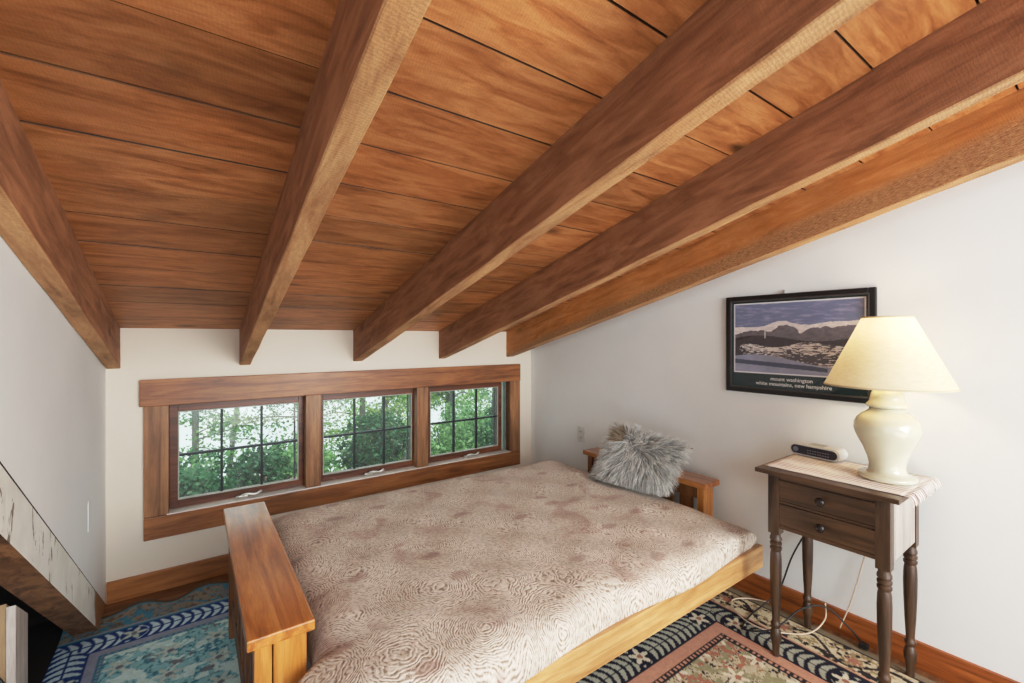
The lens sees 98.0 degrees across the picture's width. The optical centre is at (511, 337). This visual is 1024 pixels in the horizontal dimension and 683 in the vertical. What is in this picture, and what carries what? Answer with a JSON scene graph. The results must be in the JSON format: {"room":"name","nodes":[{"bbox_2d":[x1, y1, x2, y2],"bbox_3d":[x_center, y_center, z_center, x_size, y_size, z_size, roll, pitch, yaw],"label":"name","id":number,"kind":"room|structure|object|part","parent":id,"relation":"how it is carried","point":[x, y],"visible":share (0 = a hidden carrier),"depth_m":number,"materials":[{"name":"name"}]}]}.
{"room":"attic bedroom","nodes":[
{"label":"attic bedroom","id":0,"kind":"room"},
{"bbox_2d":[0,586,49,626],"bbox_3d":[-1.561,0.286,0.739,0.822,2.029,2.820,0,0,-36],"label":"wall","id":1,"kind":"structure","parent":0,"point":[34,617],"depth_m":1.78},
{"bbox_2d":[0,235,105,604],"bbox_3d":[-1.096,0.181,0.848,0.100,2.278,3.246,0,0,-36],"label":"wall","id":2,"kind":"structure","parent":0,"point":[53,385],"depth_m":1.37,"materials":[{"name":"white paint"}]},
{"bbox_2d":[0,461,103,601],"bbox_3d":[-1.112,0.233,0.913,0.052,2.113,2.980,0,0,-36],"label":"trim","id":3,"kind":"structure","parent":2,"relation":"attached to","point":[0,461],"depth_m":1.22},
{"bbox_2d":[0,464,104,635],"bbox_3d":[-1.122,0.245,0.906,0.082,2.106,2.980,0,0,-36],"label":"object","id":4,"kind":"structure","parent":2,"relation":"attached to","point":[35,567],"depth_m":1.28,"materials":[{"name":"white paint"}]},
{"bbox_2d":[0,80,119,368],"bbox_3d":[-0.368,-0.659,-0.036,0.056,1.625,5.571,0,0,-36],"label":"beam","id":5,"kind":"structure","parent":2,"relation":"attached to","point":[34,223],"depth_m":1.12,"materials":[{"name":"brown wood"}]},
{"bbox_2d":[88,497,91,530],"bbox_3d":[-1.735,0.725,1.829,0.002,0.120,0.075,0,0,-36],"label":"wall plate","id":6,"kind":"object","parent":2,"relation":"attached to","point":[90,499],"visible":1,"depth_m":1.82,"materials":[{"name":"white paint"}]},
{"bbox_2d":[106,328,530,583],"bbox_3d":[-1.331,0.550,2.718,4.200,1.500,0.130,0,0,-36],"label":"wall","id":7,"kind":"structure","parent":0,"point":[145,353],"depth_m":2.37,"materials":[{"name":"beige paint"}]},
{"bbox_2d":[106,553,228,604],"bbox_3d":[-0.907,1.248,2.932,2.627,0.104,0.016,0,0,-36],"label":"baseboard","id":8,"kind":"structure","parent":7,"relation":"attached to","point":[123,589],"depth_m":2.29,"materials":[{"name":"brown wood"}]},
{"bbox_2d":[169,396,303,508],"bbox_3d":[-1.546,0.629,2.544,0.656,0.559,0.093,0,0,-36],"label":"window","id":9,"kind":"structure","parent":7,"relation":"in","point":[175,501],"depth_m":2.53,"materials":[{"name":"brown wood"}]},
{"bbox_3d":[-1.503,0.893,2.543,0.132,0.030,0.036,0,0,-31],"label":"crank handle","id":10,"kind":"part","parent":9,"relation":"part of","materials":[{"name":"metal"}]},
{"bbox_2d":[139,364,519,406],"bbox_3d":[-0.905,0.281,2.928,2.377,0.135,0.027,0,0,-36],"label":"trim","id":11,"kind":"structure","parent":7,"relation":"attached to","point":[175,391],"depth_m":2.68,"materials":[{"name":"brown wood"}]},
{"bbox_2d":[144,381,519,517],"bbox_3d":[-0.929,0.631,2.975,2.361,0.562,0.120,0,0,-36],"label":"trim","id":12,"kind":"structure","parent":7,"relation":"attached to","point":[156,418],"depth_m":2.69,"materials":[{"name":"brown wood"}]},
{"bbox_2d":[144,450,519,541],"bbox_3d":[-0.900,0.971,2.934,2.361,0.114,0.023,0,0,-36],"label":"trim","id":13,"kind":"structure","parent":7,"relation":"attached to","point":[162,526],"depth_m":2.75,"materials":[{"name":"brown wood"}]},
{"bbox_2d":[167,449,510,514],"bbox_3d":[-0.937,0.913,2.987,2.178,0.008,0.151,0,0,-36],"label":"trim","id":14,"kind":"structure","parent":7,"relation":"attached to","point":[342,480],"depth_m":2.74,"materials":[{"name":"brown wood"}]},
{"bbox_2d":[321,388,412,481],"bbox_3d":[-0.955,0.629,2.967,0.630,0.559,0.093,0,0,-36],"label":"window","id":15,"kind":"structure","parent":7,"relation":"in","point":[377,468],"depth_m":2.97,"materials":[{"name":"brown wood"}]},
{"bbox_3d":[-0.917,0.893,2.963,0.132,0.030,0.036,0,0,-31],"label":"crank handle","id":16,"kind":"part","parent":15,"relation":"part of","materials":[{"name":"metal"}]},
{"bbox_2d":[428,382,504,462],"bbox_3d":[-0.343,0.629,3.406,0.708,0.559,0.093,0,0,-36],"label":"window","id":17,"kind":"structure","parent":7,"relation":"in","point":[498,415],"depth_m":3.46,"materials":[{"name":"brown wood"}]},
{"bbox_3d":[-0.313,0.893,3.396,0.132,0.030,0.036,0,0,-31],"label":"crank handle","id":18,"kind":"part","parent":17,"relation":"part of","materials":[{"name":"metal"}]},
{"bbox_2d":[505,381,508,450],"bbox_3d":[-0.943,0.626,2.996,2.178,0.568,0.130,0,0,-36],"label":"trim","id":19,"kind":"structure","parent":7,"relation":"attached to","point":[506,382],"depth_m":3.59,"materials":[{"name":"brown wood"}]},
{"bbox_2d":[28,573,947,682],"bbox_3d":[0.519,1.347,0.649,4.800,0.106,5.650,0,0,-36],"label":"floor","id":20,"kind":"structure","parent":0,"point":[44,638],"depth_m":1.94,"materials":[{"name":"brown wood"}]},
{"bbox_2d":[0,604,27,682],"bbox_3d":[-1.668,1.042,1.272,0.368,0.501,0.120,0,0,-36],"label":"books","id":21,"kind":"object","parent":20,"relation":"on","point":[13,620],"visible":1,"depth_m":1.33,"materials":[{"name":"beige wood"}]},
{"bbox_3d":[-1.676,1.042,1.266,0.348,0.501,0.110,0,0,-36],"label":"box panel","id":22,"kind":"part","parent":21,"relation":"part of","materials":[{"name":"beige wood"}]},
{"bbox_2d":[42,581,240,682],"bbox_3d":[-1.060,1.283,1.899,1.413,0.031,1.284,0,0,-36],"label":"area rug","id":23,"kind":"object","parent":20,"relation":"on","point":[183,639],"visible":0.34,"depth_m":1.87,"materials":[{"name":"blue fabric"}]},
{"bbox_2d":[223,447,762,682],"bbox_3d":[-0.014,1.024,2.047,2.148,0.551,1.375,0,0,-36],"label":"frame","id":24,"kind":"object","parent":20,"relation":"on","point":[271,617],"visible":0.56,"depth_m":1.46,"materials":[{"name":"brown wood"}]},
{"bbox_3d":[-1.171,1.040,1.953,0.122,0.521,0.040,0,0,-36],"label":"post","id":25,"kind":"part","parent":24,"relation":"part of","materials":[{"name":"brown wood"}]},
{"bbox_3d":[-0.921,1.165,1.538,0.025,0.070,0.926,0,0,-36],"label":"arm rail","id":26,"kind":"part","parent":24,"relation":"part of","materials":[{"name":"brown wood"}]},
{"bbox_3d":[-0.893,0.763,1.566,0.158,0.029,1.050,0,0,-36],"label":"arm","id":27,"kind":"part","parent":24,"relation":"part of","materials":[{"name":"brown wood"}]},
{"bbox_3d":[-0.608,1.040,1.168,0.122,0.521,0.037,0,0,-36],"label":"post","id":28,"kind":"part","parent":24,"relation":"part of","materials":[{"name":"brown wood"}]},
{"bbox_3d":[-0.796,1.056,1.662,0.040,0.088,0.930,0,0,-36],"label":"rail","id":29,"kind":"part","parent":24,"relation":"part of","materials":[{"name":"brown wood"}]},
{"bbox_2d":[272,460,756,682],"bbox_3d":[-0.055,0.905,2.039,1.885,0.166,1.434,0,0,-36],"label":"mattress","id":30,"kind":"object","parent":24,"relation":"on","point":[495,577],"visible":0.89,"depth_m":1.62,"materials":[{"name":"fabric"}]},
{"bbox_2d":[588,419,691,496],"bbox_3d":[0.705,0.683,2.508,0.289,0.393,0.633,0,0,-38],"label":"throw pillow","id":31,"kind":"object","parent":30,"relation":"on","point":[644,462],"visible":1,"depth_m":2.42,"materials":[{"name":"grey fur"}]},
{"bbox_3d":[0.557,1.040,2.972,0.106,0.521,0.040,0,0,-36],"label":"post","id":32,"kind":"part","parent":24,"relation":"part of","materials":[{"name":"brown wood"}]},
{"bbox_3d":[0.425,0.998,1.532,1.755,0.100,0.027,0,0,-36],"label":"rail","id":33,"kind":"part","parent":24,"relation":"part of","materials":[{"name":"brown wood"}]},
{"bbox_3d":[0.762,0.810,2.633,0.025,0.060,0.748,0,0,-36],"label":"arm rail","id":34,"kind":"part","parent":24,"relation":"part of","materials":[{"name":"brown wood"}]},
{"bbox_3d":[0.783,0.763,2.656,0.142,0.029,0.872,0,0,-36],"label":"arm","id":35,"kind":"part","parent":24,"relation":"part of","materials":[{"name":"brown wood"}]},
{"bbox_3d":[1.016,1.040,2.331,0.106,0.521,0.037,0,0,-36],"label":"post","id":36,"kind":"part","parent":24,"relation":"part of","materials":[{"name":"brown wood"}]},
{"bbox_2d":[576,587,935,682],"bbox_3d":[1.006,1.295,0.924,1.812,0.008,2.532,0,0,-36],"label":"area rug","id":37,"kind":"object","parent":20,"relation":"on","point":[709,643],"visible":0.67,"depth_m":1.82,"materials":[{"name":"multicoloured fabric"}]},
{"bbox_2d":[731,597,826,634],"bbox_3d":[1.185,1.229,2.033,0.239,0.119,0.358,0,0,-36],"label":"power cord","id":38,"kind":"object","parent":37,"relation":"on","point":[823,621],"visible":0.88,"depth_m":1.96,"materials":[{"name":"plastic"}]},
{"bbox_2d":[741,538,868,650],"bbox_3d":[1.266,0.925,1.992,0.475,0.731,0.242,0,0,13],"label":"power cord","id":39,"kind":"object","parent":37,"relation":"on","point":[865,646],"visible":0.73,"depth_m":1.93,"materials":[{"name":"black rubber"}]},
{"bbox_2d":[755,454,927,682],"bbox_3d":[1.294,0.910,1.754,0.410,0.760,0.459,0,0,-36],"label":"nightstand","id":40,"kind":"object","parent":37,"relation":"on","point":[881,526],"visible":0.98,"depth_m":1.65,"materials":[{"name":"brown wood"}]},
{"bbox_3d":[1.073,0.919,1.810,0.043,0.742,0.043,0,0,-36],"label":"leg","id":41,"kind":"part","parent":40,"relation":"part of","materials":[{"name":"brown wood"}]},
{"bbox_3d":[1.319,0.919,1.986,0.043,0.742,0.043,0,0,-36],"label":"leg","id":42,"kind":"part","parent":40,"relation":"part of","materials":[{"name":"brown wood"}]},
{"bbox_3d":[1.143,0.707,1.651,0.030,0.032,0.032,0,0,-36],"label":"knob","id":43,"kind":"part","parent":40,"relation":"part of","materials":[{"name":"silver metal"}]},
{"bbox_3d":[1.143,0.611,1.651,0.030,0.032,0.032,0,0,-36],"label":"knob","id":44,"kind":"part","parent":40,"relation":"part of","materials":[{"name":"metal"}]},
{"bbox_3d":[1.280,0.707,1.743,0.299,0.084,0.308,0,0,-36],"label":"drawer","id":45,"kind":"part","parent":40,"relation":"part of","materials":[{"name":"brown wood"}]},
{"bbox_3d":[1.280,0.611,1.743,0.299,0.081,0.308,0,0,-36],"label":"drawer","id":46,"kind":"part","parent":40,"relation":"part of","materials":[{"name":"brown wood"}]},
{"bbox_2d":[764,454,941,507],"bbox_3d":[1.320,0.543,1.748,0.345,0.035,0.480,0,0,-36],"label":"table runner","id":47,"kind":"object","parent":40,"relation":"on","point":[840,471],"visible":0.83,"depth_m":1.70,"materials":[{"name":"beige fabric"}]},
{"bbox_2d":[790,441,847,461],"bbox_3d":[1.339,0.499,1.950,0.080,0.054,0.200,0,0,-30],"label":"clock radio","id":48,"kind":"object","parent":47,"relation":"on","point":[825,452],"visible":1,"depth_m":1.92,"materials":[{"name":"white plastic"}]},
{"bbox_3d":[1.308,0.497,1.933,0.003,0.037,0.184,0,0,-30],"label":"display panel","id":49,"kind":"part","parent":48,"relation":"part of","materials":[{"name":"black plastic"}]},
{"bbox_2d":[824,315,960,627],"bbox_3d":[1.398,0.586,1.665,0.389,1.330,0.397,0,0,-36],"label":"table lamp","id":50,"kind":"object","parent":47,"relation":"on","point":[888,356],"visible":0.99,"depth_m":1.59,"materials":[{"name":"beige ceramic"}]},
{"bbox_3d":[1.467,0.882,1.833,0.080,0.737,0.189,0,0,-12],"label":"power cord","id":51,"kind":"part","parent":50,"relation":"part of","materials":[{"name":"beige plastic"}]},
{"bbox_3d":[1.400,0.225,1.662,0.127,0.074,0.127,0,0,-36],"label":"lid","id":52,"kind":"part","parent":50,"relation":"part of","materials":[{"name":"beige ceramic"}]},
{"bbox_3d":[1.400,-0.075,1.662,0.155,0.006,0.155,0,0,-36],"label":"shade trim","id":53,"kind":"part","parent":50,"relation":"part of","materials":[{"name":"beige fabric"}]},
{"bbox_3d":[1.400,0.053,1.662,0.386,0.255,0.386,0,0,-36],"label":"lamp shade","id":54,"kind":"part","parent":50,"relation":"part of","materials":[{"name":"fabric"}]},
{"bbox_3d":[1.400,0.179,1.662,0.389,0.006,0.389,0,0,-36],"label":"shade trim","id":55,"kind":"part","parent":50,"relation":"part of","materials":[{"name":"beige fabric"}]},
{"bbox_3d":[1.277,0.919,1.525,0.043,0.742,0.043,0,0,-36],"label":"leg","id":56,"kind":"part","parent":40,"relation":"part of","materials":[{"name":"brown wood"}]},
{"bbox_3d":[1.407,0.659,1.605,0.271,0.222,0.013,0,0,-36],"label":"panel","id":57,"kind":"part","parent":40,"relation":"part of","materials":[{"name":"wood"}]},
{"bbox_3d":[1.523,0.919,1.702,0.043,0.742,0.043,0,0,-36],"label":"leg","id":58,"kind":"part","parent":40,"relation":"part of","materials":[{"name":"brown wood"}]},
{"bbox_2d":[0,0,1023,331],"bbox_3d":[0.694,-0.754,0.794,2.948,1.437,5.434,0,0,-36],"label":"ceiling","id":59,"kind":"structure","parent":0,"point":[165,133],"depth_m":1.10,"materials":[{"name":"brown wood"}]},
{"bbox_2d":[239,0,431,364],"bbox_3d":[0.085,-0.658,0.288,0.058,1.627,5.571,0,0,-36],"label":"beam","id":60,"kind":"structure","parent":59,"relation":"attached to","point":[368,42],"depth_m":0.88,"materials":[{"name":"brown wood"}]},
{"bbox_2d":[353,0,877,360],"bbox_3d":[0.596,-0.659,0.655,0.062,1.625,5.571,0,0,-36],"label":"beam","id":61,"kind":"structure","parent":59,"relation":"attached to","point":[724,49],"depth_m":1.06,"materials":[{"name":"brown wood"}]},
{"bbox_2d":[439,0,1023,358],"bbox_3d":[1.085,-0.659,1.005,0.056,1.625,5.571,0,0,-36],"label":"beam","id":62,"kind":"structure","parent":59,"relation":"attached to","point":[978,55],"depth_m":1.29,"materials":[{"name":"brown wood"}]},
{"bbox_2d":[506,88,1023,356],"bbox_3d":[1.573,-0.658,1.354,0.069,1.627,5.571,0,0,-36],"label":"beam","id":63,"kind":"structure","parent":59,"relation":"attached to","point":[988,139],"depth_m":1.78,"materials":[{"name":"brown wood"}]},
{"bbox_2d":[531,161,1023,682],"bbox_3d":[1.835,-0.137,1.529,0.100,2.874,5.553,0,0,-37],"label":"wall","id":64,"kind":"structure","parent":0,"point":[951,260],"depth_m":1.81,"materials":[{"name":"white paint"}]},
{"bbox_2d":[578,426,584,442],"bbox_3d":[0.501,0.704,3.231,0.009,0.112,0.072,0,0,-36],"label":"wall outlet","id":65,"kind":"object","parent":64,"relation":"attached to","point":[581,430],"visible":1,"depth_m":3.22,"materials":[{"name":"white plastic"}]},
{"bbox_2d":[726,287,876,403],"bbox_3d":[1.328,0.025,2.106,0.022,0.508,0.634,0,0,-37],"label":"framed poster","id":66,"kind":"object","parent":64,"relation":"attached to","point":[784,344],"visible":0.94,"depth_m":2.10,"materials":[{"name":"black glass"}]},
{"bbox_2d":[733,573,1019,682],"bbox_3d":[1.802,1.248,1.476,0.016,0.104,5.504,0,0,-37],"label":"baseboard","id":67,"kind":"structure","parent":64,"relation":"attached to","point":[945,666],"depth_m":1.86,"materials":[{"name":"brown wood"}]},
{"label":"outside","id":68,"kind":"structure","parent":0,"visible":0},
{"bbox_3d":[-6.327,5.756,13.992,34.000,8.720,24.000,0,0,-36],"label":"ground","id":69,"kind":"structure","parent":68,"visible":0},
{"bbox_2d":[179,464,225,496],"bbox_3d":[-2.697,1.422,3.350,0.940,1.088,0.880,0,0,-36],"label":"shrub","id":70,"kind":"object","parent":69,"relation":"on","point":[190,486],"visible":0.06,"depth_m":3.33,"materials":[{"name":"green plant"}]},
{"bbox_2d":[179,440,291,491],"bbox_3d":[-2.525,1.560,4.032,1.075,1.144,0.969,0,0,-36],"label":"shrub","id":71,"kind":"object","parent":69,"relation":"on","point":[243,474],"visible":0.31,"depth_m":4.13,"materials":[{"name":"green plant"}]},
{"bbox_3d":[-2.486,1.646,4.078,0.340,0.973,0.641,0,0,-36],"label":"stem","id":72,"kind":"part","parent":71,"relation":"part of","materials":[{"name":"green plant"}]},
{"bbox_2d":[179,404,296,479],"bbox_3d":[-3.842,1.026,5.303,3.010,3.741,2.748,0,0,-36],"label":"tree","id":73,"kind":"object","parent":69,"relation":"on","point":[195,439],"visible":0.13,"depth_m":5.44,"materials":[{"name":"green plant"}]},
{"bbox_2d":[179,404,296,476],"bbox_3d":[-3.860,1.356,6.691,2.726,3.754,2.568,0,0,-36],"label":"tree","id":74,"kind":"object","parent":69,"relation":"on","point":[232,436],"visible":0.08,"depth_m":6.23,"materials":[{"name":"green plant"}]},
{"bbox_2d":[199,398,372,463],"bbox_3d":[-3.204,1.320,6.870,2.119,3.745,2.824,0,0,2],"label":"tree","id":75,"kind":"object","parent":69,"relation":"on","point":[345,400],"visible":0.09,"depth_m":6.53,"materials":[{"name":"green plant"}]},
{"bbox_2d":[255,442,333,475],"bbox_3d":[-2.840,1.955,5.503,1.352,1.255,1.234,0,0,-36],"label":"shrub","id":76,"kind":"object","parent":69,"relation":"on","point":[325,442],"visible":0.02,"depth_m":6.03,"materials":[{"name":"green plant"}]},
{"bbox_2d":[271,438,347,481],"bbox_3d":[-2.092,1.583,4.531,1.181,1.144,0.737,0,0,22],"label":"shrub","id":77,"kind":"object","parent":69,"relation":"on","point":[327,458],"visible":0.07,"depth_m":4.47,"materials":[{"name":"green plant"}]},
{"bbox_2d":[276,396,406,471],"bbox_3d":[-2.784,1.491,7.857,2.577,3.925,2.958,0,0,1],"label":"tree","id":78,"kind":"object","parent":69,"relation":"on","point":[362,412],"visible":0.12,"depth_m":7.75,"materials":[{"name":"green plant"}]},
{"bbox_2d":[336,411,406,468],"bbox_3d":[-1.314,1.407,4.765,1.080,1.235,0.763,0,0,-13],"label":"shrub","id":79,"kind":"object","parent":69,"relation":"on","point":[372,456],"visible":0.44,"depth_m":4.68,"materials":[{"name":"green plant"}]},
{"bbox_3d":[-1.199,1.522,4.767,0.367,1.006,0.613,0,0,-36],"label":"stem","id":80,"kind":"part","parent":79,"relation":"part of","materials":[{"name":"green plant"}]},
{"bbox_2d":[324,395,441,461],"bbox_3d":[-2.528,1.550,8.813,2.845,4.036,2.451,0,0,-6],"label":"tree","id":81,"kind":"object","parent":69,"relation":"on","point":[387,399],"visible":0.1,"depth_m":8.75,"materials":[{"name":"green plant"}]},
{"bbox_2d":[346,417,445,467],"bbox_3d":[-1.550,1.867,6.515,1.579,1.506,1.468,0,0,-36],"label":"shrub","id":82,"kind":"object","parent":69,"relation":"on","point":[404,421],"visible":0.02,"depth_m":6.50,"materials":[{"name":"green plant"}]},
{"bbox_2d":[380,388,490,444],"bbox_3d":[-1.209,1.051,7.598,2.513,4.000,2.868,0,0,-36],"label":"tree","id":83,"kind":"object","parent":69,"relation":"on","point":[435,396],"visible":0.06,"depth_m":7.64,"materials":[{"name":"green plant"}]},
{"bbox_2d":[399,403,491,457],"bbox_3d":[-0.755,1.399,5.156,1.110,1.280,0.905,0,0,-36],"label":"shrub","id":84,"kind":"object","parent":69,"relation":"on","point":[461,439],"visible":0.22,"depth_m":5.14,"materials":[{"name":"green plant"}]},
{"bbox_2d":[431,391,489,444],"bbox_3d":[-0.459,1.707,6.944,1.839,1.755,1.470,0,0,-36],"label":"tree","id":85,"kind":"object","parent":69,"relation":"on","point":[457,398],"visible":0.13,"depth_m":6.59,"materials":[{"name":"green plant"}]},
{"bbox_2d":[435,388,492,438],"bbox_3d":[-0.542,1.267,9.914,3.024,4.400,2.662,0,0,-36],"label":"tree","id":86,"kind":"object","parent":69,"relation":"on","point":[484,392],"visible":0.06,"depth_m":9.63,"materials":[{"name":"green plant"}]},
{"bbox_2d":[466,405,492,446],"bbox_3d":[-0.292,1.409,5.587,0.833,1.285,1.161,0,0,22],"label":"shrub","id":87,"kind":"object","parent":69,"relation":"on","point":[490,411],"visible":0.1,"depth_m":5.34,"materials":[{"name":"green plant"}]}
]}

